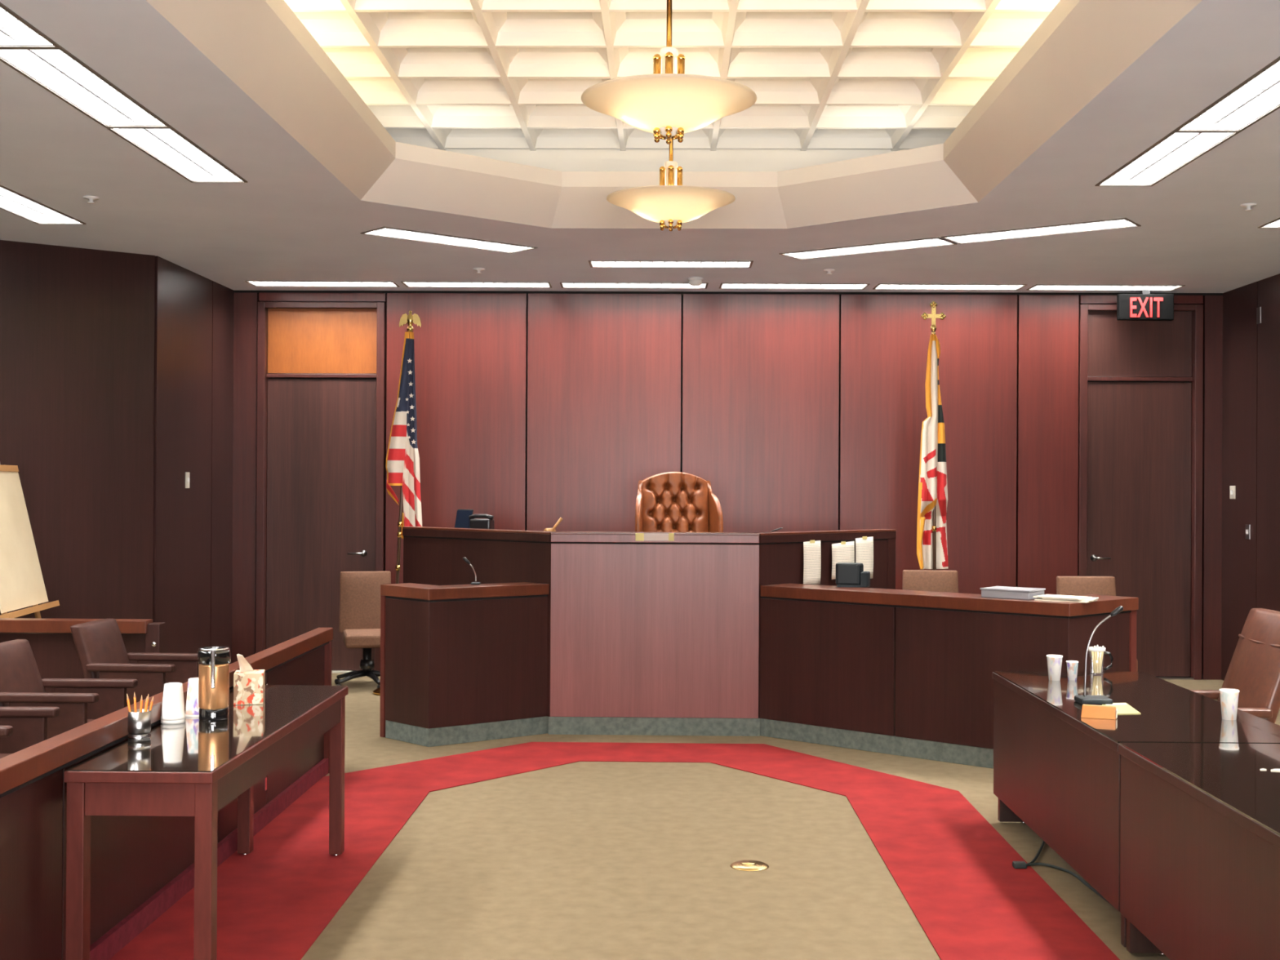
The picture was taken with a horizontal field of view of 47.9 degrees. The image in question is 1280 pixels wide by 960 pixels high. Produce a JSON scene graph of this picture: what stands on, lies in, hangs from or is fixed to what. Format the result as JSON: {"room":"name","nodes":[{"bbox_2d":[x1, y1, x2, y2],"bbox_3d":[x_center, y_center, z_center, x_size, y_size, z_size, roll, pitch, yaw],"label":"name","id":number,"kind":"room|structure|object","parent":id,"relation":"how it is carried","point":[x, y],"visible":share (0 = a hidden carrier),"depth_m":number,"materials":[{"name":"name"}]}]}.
{"room":"courtroom","nodes":[
{"label":"courtroom","id":0,"kind":"room"},
{"bbox_2d":[0,240,155,633],"bbox_3d":[-4.931,-0.006,9.574,3.359,3.300,0.110,0,0,-37],"label":"wall","id":1,"kind":"structure","parent":0,"point":[77,325],"depth_m":10.24,"materials":[{"name":"black wood"}]},
{"bbox_2d":[152,256,234,664],"bbox_3d":[-3.591,0.007,11.511,0.110,3.300,1.870,0,0,1],"label":"wall","id":2,"kind":"structure","parent":0,"point":[193,559],"depth_m":11.39,"materials":[{"name":"black wood"}]},
{"bbox_2d":[185,471,189,488],"bbox_3d":[-3.531,0.002,11.255,0.018,0.125,0.085,0,0,1],"label":"light switch","id":3,"kind":"object","parent":2,"relation":"attached to","point":[187,473],"visible":1,"depth_m":11.24,"materials":[{"name":"beige plastic"}]},
{"bbox_2d":[0,0,1279,293],"bbox_3d":[0.503,-1.641,5.337,14.000,0.001,14.480,0,0,1],"label":"ceiling","id":4,"kind":"structure","parent":0,"point":[292,219],"depth_m":8.74,"materials":[{"name":"paint"}]},
{"bbox_2d":[0,2,61,48],"bbox_3d":[-2.375,-1.719,4.888,0.312,0.135,1.222,0,0,1],"label":"fluorescent troffer","id":5,"kind":"object","parent":4,"relation":"attached to","point":[15,32],"visible":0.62,"depth_m":5.39,"materials":[{"name":"white plastic"}]},
{"bbox_2d":[0,184,86,224],"bbox_3d":[-3.728,-1.714,8.653,0.312,0.135,1.222,0,0,1],"label":"fluorescent troffer","id":6,"kind":"object","parent":4,"relation":"attached to","point":[12,202],"visible":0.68,"depth_m":8.88,"materials":[{"name":"white plastic"}]},
{"bbox_2d":[0,46,171,127],"bbox_3d":[-2.353,-1.715,6.113,0.312,0.135,1.222,0,0,1],"label":"fluorescent troffer","id":7,"kind":"object","parent":4,"relation":"attached to","point":[57,71],"visible":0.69,"depth_m":6.10,"materials":[{"name":"white plastic"}]},
{"bbox_2d":[83,195,99,203],"bbox_3d":[-3.203,-1.634,8.403,0.090,0.034,0.090,0,0,1],"label":"sprinkler","id":8,"kind":"object","parent":4,"relation":"attached to","point":[91,198],"visible":1,"depth_m":8.39,"materials":[{"name":"white metal"}]},
{"bbox_2d":[105,126,247,182],"bbox_3d":[-2.331,-1.711,7.338,0.312,0.135,1.222,0,0,1],"label":"fluorescent troffer","id":9,"kind":"object","parent":4,"relation":"attached to","point":[168,146],"visible":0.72,"depth_m":7.38,"materials":[{"name":"white plastic"}]},
{"bbox_2d":[244,280,399,287],"bbox_3d":[-2.639,-1.698,11.990,1.222,0.135,0.312,0,0,0],"label":"fluorescent troffer","id":10,"kind":"object","parent":4,"relation":"attached to","point":[255,283],"visible":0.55,"depth_m":12.13,"materials":[{"name":"white plastic"}]},
{"bbox_2d":[360,226,537,253],"bbox_3d":[-1.287,-1.698,9.830,1.222,0.135,0.312,0,0,-40],"label":"fluorescent troffer","id":11,"kind":"object","parent":4,"relation":"attached to","point":[388,232],"visible":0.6,"depth_m":9.88,"materials":[{"name":"white plastic"}]},
{"bbox_2d":[400,280,551,288],"bbox_3d":[-1.353,-1.691,11.988,1.222,0.135,0.312,0,0,0],"label":"fluorescent troffer","id":12,"kind":"object","parent":4,"relation":"attached to","point":[408,284],"visible":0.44,"depth_m":12.12,"materials":[{"name":"white plastic"}]},
{"bbox_2d":[473,267,484,273],"bbox_3d":[-1.244,-1.615,11.129,0.090,0.034,0.090,0,0,1],"label":"sprinkler","id":13,"kind":"object","parent":4,"relation":"attached to","point":[479,269],"visible":1,"depth_m":11.11,"materials":[{"name":"white metal"}]},
{"bbox_2d":[560,281,708,288],"bbox_3d":[-0.048,-1.685,11.985,1.222,0.135,0.312,0,0,0],"label":"fluorescent troffer","id":14,"kind":"object","parent":4,"relation":"attached to","point":[563,284],"visible":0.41,"depth_m":12.12,"materials":[{"name":"white plastic"}]},
{"bbox_2d":[588,260,753,267],"bbox_3d":[0.231,-1.687,10.823,1.222,0.135,0.312,0,0,1],"label":"fluorescent troffer","id":15,"kind":"object","parent":4,"relation":"attached to","point":[593,264],"visible":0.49,"depth_m":10.95,"materials":[{"name":"white plastic"}]},
{"bbox_2d":[687,276,703,285],"bbox_3d":[0.444,-1.591,11.549,0.130,0.062,0.130,0,0,1],"label":"smoke detector","id":16,"kind":"object","parent":4,"relation":"attached to","point":[693,281],"visible":1,"depth_m":11.51,"materials":[{"name":"white plastic"}]},
{"bbox_2d":[719,282,870,289],"bbox_3d":[1.277,-1.678,11.983,1.222,0.135,0.312,0,0,0],"label":"fluorescent troffer","id":17,"kind":"object","parent":4,"relation":"attached to","point":[723,285],"visible":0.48,"depth_m":12.12,"materials":[{"name":"white plastic"}]},
{"bbox_2d":[823,268,835,274],"bbox_3d":[1.456,-1.601,11.081,0.090,0.034,0.090,0,0,1],"label":"sprinkler","id":18,"kind":"object","parent":4,"relation":"attached to","point":[828,270],"visible":1,"depth_m":11.06,"materials":[{"name":"white metal"}]},
{"bbox_2d":[778,236,957,259],"bbox_3d":[1.583,-1.682,10.084,1.222,0.135,0.312,0,0,36],"label":"fluorescent troffer","id":19,"kind":"object","parent":4,"relation":"attached to","point":[931,242],"visible":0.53,"depth_m":10.13,"materials":[{"name":"white plastic"}]},
{"bbox_2d":[872,283,1027,289],"bbox_3d":[2.572,-1.671,11.981,1.222,0.135,0.312,0,0,0],"label":"fluorescent troffer","id":20,"kind":"object","parent":4,"relation":"attached to","point":[880,286],"visible":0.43,"depth_m":12.12,"materials":[{"name":"white plastic"}]},
{"bbox_2d":[940,217,1141,244],"bbox_3d":[2.591,-1.679,9.361,1.222,0.135,0.312,0,0,36],"label":"fluorescent troffer","id":21,"kind":"object","parent":4,"relation":"attached to","point":[1121,223],"visible":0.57,"depth_m":9.40,"materials":[{"name":"white plastic"}]},
{"bbox_2d":[1026,284,1185,290],"bbox_3d":[3.867,-1.664,11.978,1.222,0.135,0.312,0,0,0],"label":"fluorescent troffer","id":22,"kind":"object","parent":4,"relation":"attached to","point":[1037,286],"visible":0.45,"depth_m":12.11,"materials":[{"name":"white plastic"}]},
{"bbox_2d":[1116,289,1173,320],"bbox_3d":[4.254,-1.472,12.117,0.460,0.253,0.069,0,0,1],"label":"exit sign","id":23,"kind":"object","parent":4,"relation":"attached to","point":[1144,306],"visible":1,"depth_m":12.09,"materials":[{"name":"black plastic"}]},
{"bbox_2d":[1094,130,1240,186],"bbox_3d":[2.649,-1.685,7.309,0.312,0.135,1.222,0,0,1],"label":"fluorescent troffer","id":24,"kind":"object","parent":4,"relation":"attached to","point":[1175,150],"visible":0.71,"depth_m":7.32,"materials":[{"name":"white plastic"}]},
{"bbox_2d":[1173,56,1279,131],"bbox_3d":[2.627,-1.689,6.085,0.312,0.135,1.222,0,0,1],"label":"fluorescent troffer","id":25,"kind":"object","parent":4,"relation":"attached to","point":[1258,96],"visible":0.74,"depth_m":6.31,"materials":[{"name":"white plastic"}]},
{"bbox_2d":[1240,203,1257,210],"bbox_3d":[3.569,-1.598,8.443,0.090,0.034,0.090,0,0,1],"label":"sprinkler","id":26,"kind":"object","parent":4,"relation":"attached to","point":[1248,206],"visible":1,"depth_m":8.43,"materials":[{"name":"white metal"}]},
{"bbox_2d":[1257,217,1279,228],"bbox_3d":[4.082,-1.673,8.564,0.312,0.135,1.222,0,0,1],"label":"fluorescent troffer","id":27,"kind":"object","parent":4,"relation":"attached to","point":[1275,224],"visible":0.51,"depth_m":9.15,"materials":[{"name":"white plastic"}]},
{"bbox_2d":[284,0,1060,151],"bbox_3d":[0.104,-2.374,4.882,4.440,0.260,9.850,0,0,1],"label":"ceiling","id":28,"kind":"structure","parent":0,"point":[893,75],"depth_m":7.95,"materials":[{"name":"white paint"}]},
{"bbox_2d":[581,0,756,144],"bbox_3d":[0.113,-1.866,5.505,0.671,1.142,0.671,0,0,-30],"label":"pendant lamp","id":29,"kind":"object","parent":28,"relation":"hanging from","point":[668,103],"visible":1,"depth_m":5.37,"materials":[{"name":"beige glass"}]},
{"bbox_2d":[606,137,735,231],"bbox_3d":[0.163,-1.875,7.504,0.671,1.142,0.671,0,0,-30],"label":"pendant lamp","id":30,"kind":"object","parent":28,"relation":"hanging from","point":[672,203],"visible":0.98,"depth_m":7.36,"materials":[{"name":"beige glass"}]},
{"bbox_2d":[146,0,1202,228],"bbox_3d":[0.105,-1.804,4.820,4.120,0.320,9.530,0,0,1],"label":"ceiling","id":31,"kind":"structure","parent":0,"point":[1081,46],"depth_m":7.69,"materials":[{"name":"white paint"}]},
{"bbox_2d":[446,149,906,171],"bbox_3d":[0.108,-2.219,4.881,4.360,0.850,9.850,0,0,1],"label":"ceiling","id":32,"kind":"structure","parent":0,"point":[561,160],"depth_m":9.76,"materials":[{"name":"white paint"}]},
{"bbox_2d":[231,290,1222,679],"bbox_3d":[0.727,0.033,12.468,8.750,3.300,0.202,0,0,1],"label":"wall","id":33,"kind":"structure","parent":0,"point":[800,411],"depth_m":12.37,"materials":[{"name":"brown wood"}]},
{"bbox_2d":[255,302,386,673],"bbox_3d":[-2.759,0.064,12.482,1.100,3.200,0.138,0,0,1],"label":"door","id":34,"kind":"structure","parent":33,"relation":"in","point":[321,440],"depth_m":12.49,"materials":[{"name":"brown wood"}]},
{"bbox_2d":[1077,304,1203,679],"bbox_3d":[4.277,0.101,12.357,1.045,3.200,0.138,0,0,1],"label":"door","id":35,"kind":"structure","parent":33,"relation":"in","point":[1140,508],"depth_m":12.36,"materials":[{"name":"brown wood"}]},
{"bbox_2d":[300,673,1279,959],"bbox_3d":[0.491,1.709,5.377,13.736,0.100,14.180,0,0,1],"label":"floor","id":36,"kind":"structure","parent":0,"point":[578,860],"depth_m":6.15,"materials":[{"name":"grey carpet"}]},
{"bbox_2d":[0,706,59,758],"bbox_3d":[-2.731,1.208,5.921,0.687,0.868,0.575,0,0,-1],"label":"chair","id":37,"kind":"object","parent":36,"relation":"on","point":[21,728],"visible":0.38,"depth_m":6.12,"materials":[{"name":"brown plastic"}]},
{"bbox_2d":[0,463,59,617],"bbox_3d":[-3.997,0.761,9.260,0.603,1.781,0.974,0,0,-23],"label":"easel","id":38,"kind":"object","parent":36,"relation":"on","point":[36,608],"visible":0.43,"depth_m":9.26,"materials":[{"name":"brown wood"}]},
{"bbox_2d":[0,464,48,613],"bbox_3d":[-4.050,0.360,9.243,0.228,0.916,0.890,0,0,-5],"label":"pad","id":39,"kind":"object","parent":38,"relation":"on","point":[22,585],"visible":1,"depth_m":9.35,"materials":[{"name":"beige paper"}]},
{"bbox_2d":[0,600,59,617],"bbox_3d":[-3.938,0.842,9.285,0.086,0.054,0.996,0,0,-5],"label":"tray","id":40,"kind":"object","parent":38,"relation":"on","point":[36,608],"depth_m":9.25,"materials":[{"name":"brown wood"}]},
{"bbox_2d":[0,639,137,738],"bbox_3d":[-2.714,1.211,6.813,0.687,0.868,0.575,0,0,1],"label":"chair","id":41,"kind":"object","parent":36,"relation":"on","point":[80,701],"visible":0.38,"depth_m":6.77,"materials":[{"name":"brown leather"}]},
{"bbox_2d":[0,617,164,693],"bbox_3d":[-4.450,1.233,8.582,3.210,0.820,0.130,0,0,1],"label":"barrier","id":42,"kind":"object","parent":36,"relation":"on","point":[55,653],"visible":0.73,"depth_m":8.56,"materials":[{"name":"brown wood"}]},
{"bbox_2d":[70,618,199,706],"bbox_3d":[-2.694,1.215,7.885,0.687,0.868,0.575,0,0,4],"label":"chair","id":43,"kind":"object","parent":36,"relation":"on","point":[100,645],"visible":0.46,"depth_m":7.72,"materials":[{"name":"brown leather"}]},
{"bbox_2d":[0,627,333,959],"bbox_3d":[-1.854,1.233,4.195,0.087,0.820,7.930,0,0,1],"label":"barrier","id":44,"kind":"object","parent":36,"relation":"on","point":[141,866],"visible":0.6,"depth_m":4.95,"materials":[{"name":"brown wood"}]},
{"bbox_2d":[334,571,391,688],"bbox_3d":[-2.180,1.209,11.637,0.561,0.908,0.619,0,0,-14],"label":"chair","id":45,"kind":"object","parent":36,"relation":"on","point":[359,621],"visible":0.7,"depth_m":11.78,"materials":[{"name":"fabric"}]},
{"bbox_2d":[373,310,422,695],"bbox_3d":[-1.908,0.170,11.221,0.345,2.990,0.297,0,0,39],"label":"flag","id":46,"kind":"object","parent":36,"relation":"on","point":[402,458],"visible":0.95,"depth_m":11.22,"materials":[{"name":"multicoloured fabric"}]},
{"bbox_2d":[379,582,548,746],"bbox_3d":[-1.231,1.171,9.504,0.978,0.985,0.922,0,0,45],"label":"stand","id":47,"kind":"object","parent":36,"relation":"on","point":[460,664],"visible":1,"depth_m":9.17,"materials":[{"name":"brown wood"}]},
{"bbox_2d":[462,556,480,584],"bbox_3d":[-1.094,0.588,9.359,0.114,0.181,0.080,0,0,1],"label":"gooseneck microphone","id":48,"kind":"object","parent":47,"relation":"on","point":[464,558],"visible":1,"depth_m":9.34,"materials":[{"name":"black plastic"}]},
{"bbox_2d":[109,742,1119,959],"bbox_3d":[-0.093,1.650,4.257,3.480,0.004,9.720,0,0,1],"label":"red carpet border","id":49,"kind":"structure","parent":36,"relation":"on","point":[955,872],"depth_m":6.29,"materials":[{"name":"red carpet"}]},
{"bbox_2d":[63,684,348,959],"bbox_3d":[-1.549,1.279,5.444,0.467,0.740,1.920,0,0,1],"label":"side table","id":50,"kind":"object","parent":49,"relation":"on","point":[195,767],"visible":0.9,"depth_m":4.61,"materials":[{"name":"brown wood"}]},
{"bbox_2d":[127,709,151,742],"bbox_3d":[-1.741,0.855,5.009,0.079,0.104,0.079,0,0,1],"label":"pencil cup","id":51,"kind":"object","parent":50,"relation":"on","point":[139,722],"visible":1,"depth_m":4.98,"materials":[{"name":"silver metal"}]},
{"bbox_2d":[126,693,131,711],"bbox_3d":[-1.765,0.820,4.996,0.030,0.157,0.008,0,0,-8],"label":"pencil","id":52,"kind":"object","parent":51,"relation":"in","point":[127,697],"visible":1,"depth_m":4.99,"materials":[{"name":"orange wood"}]},
{"bbox_2d":[133,692,137,712],"bbox_3d":[-1.751,0.818,5.002,0.016,0.162,0.008,0,0,-11],"label":"pencil","id":53,"kind":"object","parent":51,"relation":"in","point":[135,698],"visible":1,"depth_m":5.00,"materials":[{"name":"orange"}]},
{"bbox_2d":[139,695,142,711],"bbox_3d":[-1.737,0.824,5.009,0.013,0.150,0.008,0,0,1],"label":"pencil","id":54,"kind":"object","parent":51,"relation":"in","point":[141,699],"visible":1,"depth_m":5.01,"materials":[{"name":"orange wood"}]},
{"bbox_2d":[144,693,148,711],"bbox_3d":[-1.724,0.822,5.016,0.025,0.154,0.008,0,0,-5],"label":"pencil","id":55,"kind":"object","parent":51,"relation":"in","point":[147,700],"visible":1,"depth_m":5.01,"materials":[{"name":"orange"}]},
{"bbox_2d":[148,696,153,711],"bbox_3d":[-1.715,0.827,5.022,0.034,0.144,0.008,0,0,-7],"label":"pencil","id":56,"kind":"object","parent":51,"relation":"in","point":[152,700],"visible":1,"depth_m":5.02,"materials":[{"name":"orange wood"}]},
{"bbox_2d":[160,718,185,724],"bbox_3d":[-1.747,0.842,5.389,0.088,0.131,0.088,0,0,1],"label":"foam cup","id":57,"kind":"object","parent":50,"relation":"on","point":[163,722],"visible":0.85,"depth_m":5.35,"materials":[{"name":"white plastic"}]},
{"bbox_2d":[160,682,185,720],"bbox_3d":[-1.747,0.827,5.389,0.089,0.133,0.089,0,0,1],"label":"foam cup","id":58,"kind":"object","parent":57,"relation":"on","point":[173,704],"visible":1,"depth_m":5.36,"materials":[{"name":"white plastic"}]},
{"bbox_2d":[185,677,199,716],"bbox_3d":[-1.712,0.837,5.559,0.089,0.142,0.089,0,0,1],"label":"paper cup","id":59,"kind":"object","parent":50,"relation":"on","point":[192,709],"visible":0.52,"depth_m":5.52,"materials":[{"name":"white paper"}]},
{"bbox_2d":[197,645,231,721],"bbox_3d":[-1.619,0.773,5.472,0.122,0.272,0.122,0,0,23],"label":"flask","id":60,"kind":"object","parent":50,"relation":"on","point":[213,661],"visible":1,"depth_m":5.42,"materials":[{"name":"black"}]},
{"bbox_2d":[233,653,265,705],"bbox_3d":[-1.595,0.808,5.882,0.116,0.204,0.116,0,0,-11],"label":"tissue box","id":61,"kind":"object","parent":50,"relation":"on","point":[249,683],"visible":1,"depth_m":5.83,"materials":[{"name":"beige cardboard"}]},
{"bbox_2d":[402,526,896,736],"bbox_3d":[0.053,1.009,10.037,3.574,1.325,1.242,0,0,1],"label":"bench","id":62,"kind":"object","parent":36,"relation":"on","point":[646,637],"visible":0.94,"depth_m":9.43,"materials":[{"name":"brown wood"}]},
{"bbox_2d":[454,509,473,528],"bbox_3d":[-1.241,0.292,10.506,0.160,0.157,0.166,0,0,36],"label":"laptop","id":63,"kind":"object","parent":62,"relation":"on","point":[462,520],"visible":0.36,"depth_m":10.45,"materials":[{"name":"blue plastic"}]},
{"bbox_2d":[468,514,493,528],"bbox_3d":[-1.138,0.308,10.410,0.182,0.126,0.140,0,0,16],"label":"telephone","id":64,"kind":"object","parent":62,"relation":"on","point":[488,522],"visible":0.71,"depth_m":10.35,"materials":[{"name":"black plastic"}]},
{"bbox_2d":[543,517,562,531],"bbox_3d":[-0.582,0.311,9.724,0.100,0.121,0.090,0,0,35],"label":"gavel","id":65,"kind":"object","parent":62,"relation":"on","point":[560,519],"visible":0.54,"depth_m":9.72,"materials":[{"name":"brown wood"}]},
{"bbox_2d":[635,533,674,541],"bbox_3d":[0.096,0.373,9.415,0.252,0.051,0.006,0,0,1],"label":"nameplate","id":66,"kind":"object","parent":62,"relation":"attached to","point":[638,536],"visible":1,"depth_m":9.41,"materials":[{"name":"beige plastic"}]},
{"bbox_2d":[803,539,821,584],"bbox_3d":[1.166,0.560,9.750,0.180,0.308,0.005,0,0,-43],"label":"notice","id":67,"kind":"object","parent":62,"relation":"attached to","point":[811,548],"visible":0.93,"depth_m":9.75,"materials":[{"name":"paper"}]},
{"bbox_2d":[831,541,854,579],"bbox_3d":[1.408,0.555,9.978,0.245,0.260,0.005,0,0,-43],"label":"notice","id":68,"kind":"object","parent":62,"relation":"attached to","point":[842,552],"visible":0.73,"depth_m":9.97,"materials":[{"name":"paper"}]},
{"bbox_2d":[855,536,873,578],"bbox_3d":[1.581,0.550,10.141,0.200,0.307,0.005,0,0,-43],"label":"notice","id":69,"kind":"object","parent":62,"relation":"attached to","point":[864,545],"visible":0.76,"depth_m":10.15,"materials":[{"name":"paper"}]},
{"bbox_2d":[729,860,768,871],"bbox_3d":[0.472,1.656,6.197,0.168,0.012,0.168,0,0,1],"label":"floor outlet","id":70,"kind":"object","parent":36,"relation":"on","point":[743,865],"visible":1,"depth_m":6.17,"materials":[{"name":"gold metal"}]},
{"bbox_2d":[902,569,958,592],"bbox_3d":[2.204,1.184,10.652,0.561,0.998,0.619,0,0,4],"label":"chair","id":71,"kind":"object","parent":36,"relation":"on","point":[932,580],"visible":0.19,"depth_m":10.86,"materials":[{"name":"fabric"}]},
{"bbox_2d":[916,301,948,569],"bbox_3d":[2.293,0.152,11.161,0.300,3.070,0.300,0,0,1],"label":"state flag","id":72,"kind":"object","parent":36,"relation":"on","point":[932,501],"visible":1,"depth_m":11.13,"materials":[{"name":"multicoloured fabric"}]},
{"bbox_2d":[760,582,1138,768],"bbox_3d":[1.874,1.185,8.997,2.239,0.985,0.801,0,0,41],"label":"counter","id":73,"kind":"object","parent":36,"relation":"on","point":[895,672],"depth_m":8.71,"materials":[{"name":"brown wood"}]},
{"bbox_2d":[835,562,870,587],"bbox_3d":[1.375,0.614,9.310,0.222,0.155,0.094,0,0,12],"label":"monitor","id":74,"kind":"object","parent":73,"relation":"on","point":[847,574],"visible":1,"depth_m":9.27,"materials":[{"name":"black plastic"}]},
{"bbox_2d":[979,586,1045,599],"bbox_3d":[2.198,0.665,8.490,0.310,0.055,0.230,0,0,39],"label":"paper stack","id":75,"kind":"object","parent":73,"relation":"on","point":[996,592],"visible":0.97,"depth_m":8.42,"materials":[{"name":"white paper"}]},
{"bbox_2d":[1034,597,1097,603],"bbox_3d":[2.454,0.690,8.296,0.300,0.007,0.220,0,0,33],"label":"loose papers","id":76,"kind":"object","parent":73,"relation":"on","point":[1040,598],"visible":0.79,"depth_m":8.21,"materials":[{"name":"beige paper"}]},
{"bbox_2d":[1042,597,1098,600],"bbox_3d":[2.485,0.682,8.305,0.280,0.007,0.210,0,0,27],"label":"loose papers","id":77,"kind":"object","parent":76,"relation":"on","point":[1091,598],"visible":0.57,"depth_m":8.23,"materials":[{"name":"beige paper"}]},
{"bbox_2d":[1033,594,1092,599],"bbox_3d":[2.434,0.674,8.296,0.270,0.007,0.200,0,0,39],"label":"loose papers","id":78,"kind":"object","parent":77,"relation":"on","point":[1045,596],"visible":1,"depth_m":8.25,"materials":[{"name":"beige paper"}]},
{"bbox_2d":[1012,840,1119,911],"bbox_3d":[1.752,1.652,6.045,0.306,0.024,1.444,0,0,1],"label":"power cable","id":79,"kind":"object","parent":36,"relation":"on","point":[1016,864],"visible":0.7,"depth_m":6.16,"materials":[{"name":"grey plastic"}]},
{"bbox_2d":[1056,576,1137,671],"bbox_3d":[3.206,1.187,10.006,0.561,0.998,0.619,0,0,-1],"label":"chair","id":80,"kind":"object","parent":36,"relation":"on","point":[1065,585],"visible":0.21,"depth_m":10.22,"materials":[{"name":"fabric"}]},
{"bbox_2d":[991,670,1279,946],"bbox_3d":[2.069,1.300,6.055,0.735,0.740,1.950,0,0,1],"label":"desk","id":81,"kind":"object","parent":36,"relation":"on","point":[1057,771],"visible":0.53,"depth_m":5.82,"materials":[{"name":"brown wood"}]},
{"bbox_2d":[1046,654,1062,680],"bbox_3d":[1.930,0.874,6.704,0.074,0.114,0.074,0,0,35],"label":"paper cup","id":82,"kind":"object","parent":81,"relation":"on","point":[1054,661],"visible":1,"depth_m":6.68,"materials":[{"name":"white paper"}]},
{"bbox_2d":[1066,660,1078,679],"bbox_3d":[2.015,0.888,6.713,0.056,0.087,0.056,0,0,-25],"label":"paper cup","id":83,"kind":"object","parent":81,"relation":"on","point":[1072,665],"visible":1,"depth_m":6.69,"materials":[{"name":"white paper"}]},
{"bbox_2d":[1074,605,1124,705],"bbox_3d":[1.921,0.727,5.995,0.195,0.404,0.120,0,0,1],"label":"desk microphone","id":84,"kind":"object","parent":81,"relation":"on","point":[1083,700],"visible":0.99,"depth_m":6.00,"materials":[{"name":"black plastic"}]},
{"bbox_2d":[1080,704,1117,719],"bbox_3d":[1.791,0.904,5.616,0.133,0.045,0.059,0,0,21],"label":"block","id":85,"kind":"object","parent":81,"relation":"on","point":[1088,711],"visible":1,"depth_m":5.61,"materials":[{"name":"brown"}]},
{"bbox_2d":[1088,646,1113,671],"bbox_3d":[2.208,0.869,6.912,0.113,0.128,0.082,0,0,29],"label":"pitcher","id":86,"kind":"object","parent":81,"relation":"on","point":[1090,649],"visible":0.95,"depth_m":6.91,"materials":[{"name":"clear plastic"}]},
{"bbox_2d":[1091,646,1095,672],"bbox_3d":[2.174,0.862,6.906,0.022,0.127,0.010,0,0,-12],"label":"wooden stick","id":87,"kind":"object","parent":86,"relation":"in","point":[1092,652],"visible":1,"depth_m":6.90,"materials":[{"name":"brown wood"}]},
{"bbox_2d":[1093,645,1097,672],"bbox_3d":[2.184,0.860,6.905,0.017,0.131,0.010,0,0,-37],"label":"wooden stick","id":88,"kind":"object","parent":86,"relation":"in","point":[1095,652],"visible":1,"depth_m":6.90,"materials":[{"name":"brown wood"}]},
{"bbox_2d":[1096,644,1098,672],"bbox_3d":[2.194,0.858,6.906,0.010,0.134,0.011,0,0,1],"label":"wooden stick","id":89,"kind":"object","parent":86,"relation":"in","point":[1097,646],"visible":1,"depth_m":6.90,"materials":[{"name":"brown wood"}]},
{"bbox_2d":[1097,646,1101,672],"bbox_3d":[2.203,0.862,6.905,0.017,0.127,0.010,0,0,39],"label":"wooden stick","id":90,"kind":"object","parent":86,"relation":"in","point":[1100,652],"visible":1,"depth_m":6.90,"materials":[{"name":"brown wood"}]},
{"bbox_2d":[1099,645,1103,672],"bbox_3d":[2.213,0.860,6.905,0.022,0.131,0.010,0,0,14],"label":"wooden stick","id":91,"kind":"object","parent":86,"relation":"in","point":[1102,652],"visible":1,"depth_m":6.90,"materials":[{"name":"brown wood"}]},
{"bbox_2d":[1102,702,1141,714],"bbox_3d":[1.939,0.926,5.843,0.127,0.004,0.315,0,0,7],"label":"yellow notepaper","id":92,"kind":"object","parent":81,"relation":"on","point":[1122,708],"visible":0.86,"depth_m":5.82,"materials":[{"name":"beige paper"}]},
{"bbox_2d":[1218,688,1239,719],"bbox_3d":[2.290,0.872,5.597,0.074,0.114,0.074,0,0,-21],"label":"paper cup","id":93,"kind":"object","parent":81,"relation":"on","point":[1228,697],"visible":1,"depth_m":5.57,"materials":[{"name":"white paper"}]},
{"bbox_2d":[1118,742,1279,959],"bbox_3d":[2.034,1.293,4.090,0.735,0.740,1.960,0,0,1],"label":"desk","id":94,"kind":"object","parent":36,"relation":"on","point":[1200,831],"visible":1,"depth_m":4.42,"materials":[{"name":"brown wood"}]},
{"bbox_2d":[1190,608,1279,723],"bbox_3d":[2.575,1.138,6.572,0.756,1.068,0.610,0,0,1],"label":"armchair","id":95,"kind":"object","parent":36,"relation":"on","point":[1254,668],"visible":0.27,"depth_m":6.49,"materials":[{"name":"brown leather"}]},
{"bbox_3d":[0.078,1.464,10.736,3.490,0.420,2.520,0,0,1],"label":"platform","id":96,"kind":"object","parent":36,"relation":"on","visible":0},
{"bbox_2d":[635,471,723,532],"bbox_3d":[0.292,0.595,10.715,0.690,1.319,0.572,0,0,-7],"label":"chair","id":97,"kind":"object","parent":96,"relation":"on","point":[668,501],"visible":0.54,"depth_m":10.87,"materials":[{"name":"leather"}]},
{"bbox_2d":[1221,273,1279,679],"bbox_3d":[5.011,0.052,11.553,0.110,3.300,1.480,0,0,1],"label":"wall","id":98,"kind":"structure","parent":0,"point":[1251,388],"depth_m":11.72,"materials":[{"name":"black wood"}]},
{"bbox_2d":[1229,485,1235,498],"bbox_3d":[4.956,0.103,12.054,0.018,0.110,0.110,0,0,1],"label":"light switch","id":99,"kind":"object","parent":98,"relation":"attached to","point":[1232,488],"visible":1,"depth_m":12.04,"materials":[{"name":"beige plastic"}]},
{"bbox_2d":[1245,524,1250,539],"bbox_3d":[4.948,0.422,11.733,0.018,0.120,0.085,0,0,1],"label":"door handle","id":100,"kind":"object","parent":98,"relation":"attached to","point":[1247,526],"visible":1,"depth_m":11.72,"materials":[{"name":"silver metal"}]},
{"bbox_2d":[1256,306,1261,324],"bbox_3d":[4.959,-1.318,11.538,0.008,0.130,0.080,0,0,1],"label":"outlet plate","id":101,"kind":"object","parent":98,"relation":"attached to","point":[1258,309],"visible":1,"depth_m":11.53,"materials":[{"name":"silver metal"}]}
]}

